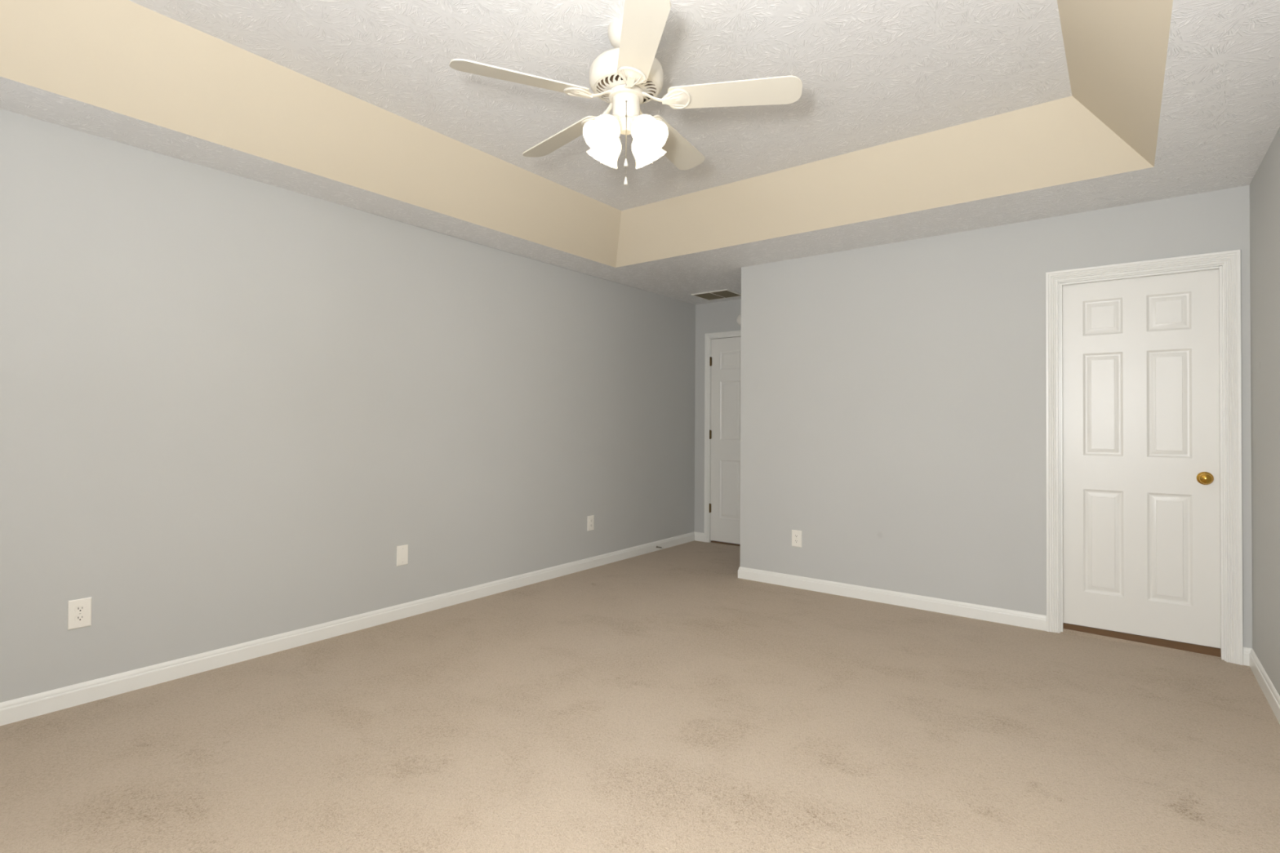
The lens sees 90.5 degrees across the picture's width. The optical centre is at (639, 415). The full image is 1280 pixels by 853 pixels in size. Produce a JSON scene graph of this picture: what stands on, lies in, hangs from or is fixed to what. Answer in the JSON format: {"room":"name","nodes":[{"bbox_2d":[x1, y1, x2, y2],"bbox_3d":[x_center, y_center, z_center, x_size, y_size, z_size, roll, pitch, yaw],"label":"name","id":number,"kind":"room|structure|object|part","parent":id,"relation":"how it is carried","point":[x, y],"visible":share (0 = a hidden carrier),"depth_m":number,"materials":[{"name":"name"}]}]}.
{"room":"empty bedroom","nodes":[
{"label":"empty bedroom","id":0,"kind":"room"},
{"bbox_2d":[0,108,695,702],"bbox_3d":[-1.357,0.033,4.147,0.120,2.440,6.184,0,-1,37],"label":"wall","id":1,"kind":"structure","parent":0,"point":[229,402],"depth_m":3.30,"materials":[{"name":"paint"}]},
{"bbox_2d":[67,596,91,630],"bbox_3d":[-2.381,0.844,2.696,0.008,0.122,0.076,0,-1,37],"label":"power outlet","id":2,"kind":"object","parent":1,"relation":"attached to","point":[79,611],"visible":1,"depth_m":2.69,"materials":[{"name":"white plastic"}]},
{"bbox_2d":[74,614,85,622],"bbox_3d":[-2.380,0.863,2.695,0.004,0.028,0.035,0,-1,37],"label":"receptacle","id":3,"kind":"object","parent":2,"relation":"attached to","point":[77,618],"depth_m":2.69,"materials":[{"name":"white plastic"}]},
{"bbox_2d":[75,604,85,613],"bbox_3d":[-2.380,0.824,2.695,0.004,0.028,0.035,0,-1,37],"label":"receptacle","id":4,"kind":"object","parent":2,"relation":"attached to","point":[78,608],"depth_m":2.69,"materials":[{"name":"white plastic"}]},
{"bbox_2d":[0,531,694,726],"bbox_3d":[-1.311,1.208,4.092,0.013,0.088,6.184,0,-1,37],"label":"baseboard","id":5,"kind":"structure","parent":1,"relation":"attached to","point":[24,708],"depth_m":3.30,"materials":[{"name":"white paint"}]},
{"bbox_2d":[396,544,408,566],"bbox_3d":[-1.460,0.863,3.902,0.008,0.122,0.076,0,-1,37],"label":"blank wall plate","id":6,"kind":"object","parent":1,"relation":"attached to","point":[402,550],"visible":1,"depth_m":3.90,"materials":[{"name":"white plastic"}]},
{"bbox_2d":[587,515,594,530],"bbox_3d":[-0.408,0.898,5.279,0.008,0.122,0.076,0,-1,37],"label":"power outlet","id":7,"kind":"object","parent":1,"relation":"attached to","point":[590,518],"visible":1,"depth_m":5.28,"materials":[{"name":"white plastic"}]},
{"bbox_2d":[0,540,1279,852],"bbox_3d":[0.291,1.238,2.868,4.286,0.017,6.424,0,-1,37],"label":"floor","id":8,"kind":"structure","parent":0,"point":[665,700],"depth_m":2.43,"materials":[{"name":"carpet"}]},
{"bbox_2d":[0,0,1279,304],"bbox_3d":[0.307,-1.348,2.900,4.286,0.309,6.424,0,-1,37],"label":"ceiling","id":9,"kind":"structure","parent":0,"point":[910,119],"depth_m":2.87,"materials":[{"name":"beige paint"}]},
{"bbox_2d":[448,0,802,185],"bbox_3d":[-0.058,-1.195,2.516,1.270,0.628,1.268,0,-1,37],"label":"ceiling fan","id":10,"kind":"object","parent":9,"relation":"hanging from","point":[628,75],"visible":1,"depth_m":2.40,"materials":[{"name":"white wood"}]},
{"bbox_3d":[-0.431,-1.222,2.300,0.499,0.006,0.137,-1,14,-25],"label":"fan blade","id":11,"kind":"part","parent":10,"relation":"part of","materials":[{"name":"laminate"}]},
{"bbox_3d":[-0.340,-1.216,2.782,0.137,0.006,0.499,-18,11,-42],"label":"fan blade","id":12,"kind":"part","parent":10,"relation":"part of","materials":[{"name":"laminate"}]},
{"bbox_3d":[-0.129,-1.081,2.402,0.140,0.111,0.140,0,-41,45],"label":"lamp shade","id":13,"kind":"part","parent":10,"relation":"part of","materials":[{"name":"white glass"}]},
{"bbox_3d":[-0.164,-1.234,2.426,0.125,0.047,0.040,1,-1,-25],"label":"iron arm","id":14,"kind":"part","parent":10,"relation":"part of","materials":[{"name":"white metal"}]},
{"bbox_3d":[-0.130,-1.079,2.401,0.033,0.136,0.033,0,-41,45],"label":"light bulb","id":15,"kind":"part","parent":10,"relation":"part of","materials":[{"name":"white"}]},
{"bbox_3d":[-0.129,-1.079,2.551,0.140,0.111,0.140,1,39,-45],"label":"lamp shade","id":16,"kind":"part","parent":10,"relation":"part of","materials":[{"name":"white glass"}]},
{"bbox_3d":[-0.138,-1.233,2.567,0.040,0.047,0.125,1,-1,-43],"label":"iron arm","id":17,"kind":"part","parent":10,"relation":"part of","materials":[{"name":"white metal"}]},
{"bbox_3d":[-0.038,-1.235,2.357,0.040,0.047,0.125,0,-1,-7],"label":"iron arm","id":18,"kind":"part","parent":10,"relation":"part of","materials":[{"name":"white metal"}]},
{"bbox_3d":[-0.001,-1.223,2.064,0.137,0.006,0.499,15,-1,-7],"label":"fan blade","id":19,"kind":"part","parent":10,"relation":"part of","materials":[{"name":"white wood"}]},
{"bbox_3d":[0.021,-1.078,2.401,0.033,0.136,0.033,1,-41,-45],"label":"light bulb","id":20,"kind":"part","parent":10,"relation":"part of","materials":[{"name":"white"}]},
{"bbox_3d":[0.020,-1.078,2.551,0.140,0.111,0.140,0,39,45],"label":"lamp shade","id":21,"kind":"part","parent":10,"relation":"part of","materials":[{"name":"white glass"}]},
{"bbox_3d":[0.020,-1.080,2.402,0.140,0.111,0.140,1,-41,-45],"label":"lamp shade","id":22,"kind":"part","parent":10,"relation":"part of","materials":[{"name":"white glass"}]},
{"bbox_3d":[0.067,-1.233,2.456,0.125,0.047,0.040,0,-1,11],"label":"iron arm","id":23,"kind":"part","parent":10,"relation":"part of","materials":[{"name":"white metal"}]},
{"bbox_3d":[0.147,-1.212,2.844,0.137,0.006,0.499,-16,-9,27],"label":"fan blade","id":24,"kind":"part","parent":10,"relation":"part of","materials":[{"name":"laminate"}]},
{"bbox_3d":[0.356,-1.216,2.401,0.499,0.006,0.137,1,-14,11],"label":"fan blade","id":25,"kind":"part","parent":10,"relation":"part of","materials":[{"name":"laminate"}]},
{"bbox_2d":[691,288,741,300],"bbox_3d":[0.741,-1.147,6.052,0.395,0.009,0.325,0,-1,37],"label":"ceiling vent","id":26,"kind":"object","parent":9,"relation":"in","point":[721,294],"visible":0.85,"depth_m":6.04,"materials":[{"name":"white plastic"}]},
{"bbox_2d":[694,298,741,533],"bbox_3d":[1.057,0.073,6.269,1.379,2.440,0.120,0,-1,37],"label":"wall","id":27,"kind":"structure","parent":0,"point":[722,316],"depth_m":6.52,"materials":[{"name":"paint"}]},
{"bbox_2d":[694,532,704,542],"bbox_3d":[0.612,1.249,6.506,0.138,0.088,0.013,0,-1,37],"label":"baseboard","id":28,"kind":"structure","parent":27,"relation":"attached to","point":[699,536],"depth_m":6.50,"materials":[{"name":"white paint"}]},
{"bbox_2d":[703,329,741,542],"bbox_3d":[1.054,0.229,6.257,0.892,2.128,0.139,0,-1,37],"label":"trim","id":29,"kind":"structure","parent":27,"relation":"attached to","point":[708,336],"depth_m":6.46,"materials":[{"name":"white paint"}]},
{"bbox_2d":[709,336,741,544],"bbox_3d":[1.017,0.247,6.214,0.781,2.046,0.098,0,-1,37],"label":"door","id":30,"kind":"structure","parent":27,"relation":"in","point":[726,353],"depth_m":6.36,"materials":[{"name":"white paint"}]},
{"bbox_2d":[711,540,740,546],"bbox_3d":[1.054,1.287,6.252,0.780,0.012,0.080,0,-1,37],"label":"trim","id":31,"kind":"structure","parent":27,"relation":"attached to","point":[713,541],"depth_m":6.35,"materials":[{"name":"brown wood"}]},
{"bbox_2d":[736,314,741,325],"bbox_3d":[1.001,-0.940,6.230,0.120,0.120,0.038,0,-1,37],"label":"smoke detector","id":32,"kind":"object","parent":27,"relation":"attached to","point":[739,317],"visible":0.49,"depth_m":6.23,"materials":[{"name":"white plastic"}]},
{"bbox_2d":[740,185,1252,648],"bbox_3d":[1.982,0.052,4.147,2.907,2.440,0.120,0,-1,37],"label":"wall","id":33,"kind":"structure","parent":0,"point":[893,395],"depth_m":4.15,"materials":[{"name":"paint"}]},
{"bbox_2d":[791,529,801,547],"bbox_3d":[1.156,0.912,4.683,0.076,0.122,0.008,0,-1,37],"label":"power outlet","id":34,"kind":"object","parent":33,"relation":"attached to","point":[796,535],"visible":1,"depth_m":4.68,"materials":[{"name":"white plastic"}]},
{"bbox_2d":[737,566,1046,631],"bbox_3d":[1.581,1.228,4.351,2.042,0.088,0.013,0,-1,37],"label":"baseboard","id":35,"kind":"structure","parent":33,"relation":"attached to","point":[1020,619],"depth_m":4.22,"materials":[{"name":"white paint"}]},
{"bbox_2d":[1062,268,1220,648],"bbox_3d":[2.756,0.222,3.518,0.700,1.993,0.098,0,-1,37],"label":"door","id":36,"kind":"structure","parent":33,"relation":"in","point":[1141,526],"depth_m":3.51,"materials":[{"name":"white paint"}]},
{"bbox_3d":[2.967,0.334,3.326,0.054,0.054,0.053,0,-1,37],"label":"knob","id":37,"kind":"part","parent":36,"relation":"part of","materials":[{"name":"gold metal"}]},
{"bbox_2d":[1063,622,1220,657],"bbox_3d":[2.779,1.248,3.544,0.746,0.052,0.070,0,-1,37],"label":"trim","id":38,"kind":"structure","parent":33,"relation":"attached to","point":[1209,651],"depth_m":3.48,"materials":[{"name":"brown wood"}]},
{"bbox_2d":[1045,248,1243,665],"bbox_3d":[2.767,0.212,3.533,0.842,2.114,0.139,0,-1,37],"label":"trim","id":39,"kind":"structure","parent":33,"relation":"attached to","point":[1228,263],"depth_m":3.30,"materials":[{"name":"white paint"}]},
{"bbox_2d":[1243,647,1252,666],"bbox_3d":[3.073,1.223,3.210,0.041,0.088,0.013,0,-1,37],"label":"baseboard","id":40,"kind":"structure","parent":33,"relation":"attached to","point":[1246,651],"depth_m":3.21,"materials":[{"name":"white paint"}]},
{"bbox_2d":[1249,127,1279,695],"bbox_3d":[1.649,0.014,1.219,0.120,2.440,5.179,0,-1,37],"label":"wall","id":41,"kind":"structure","parent":0,"point":[1264,187],"depth_m":2.86,"materials":[{"name":"paint"}]},
{"bbox_2d":[1248,648,1279,724],"bbox_3d":[1.552,1.189,1.197,0.013,0.088,5.059,0,-1,37],"label":"baseboard","id":42,"kind":"structure","parent":41,"relation":"attached to","point":[1268,690],"depth_m":2.85,"materials":[{"name":"white paint"}]}
]}

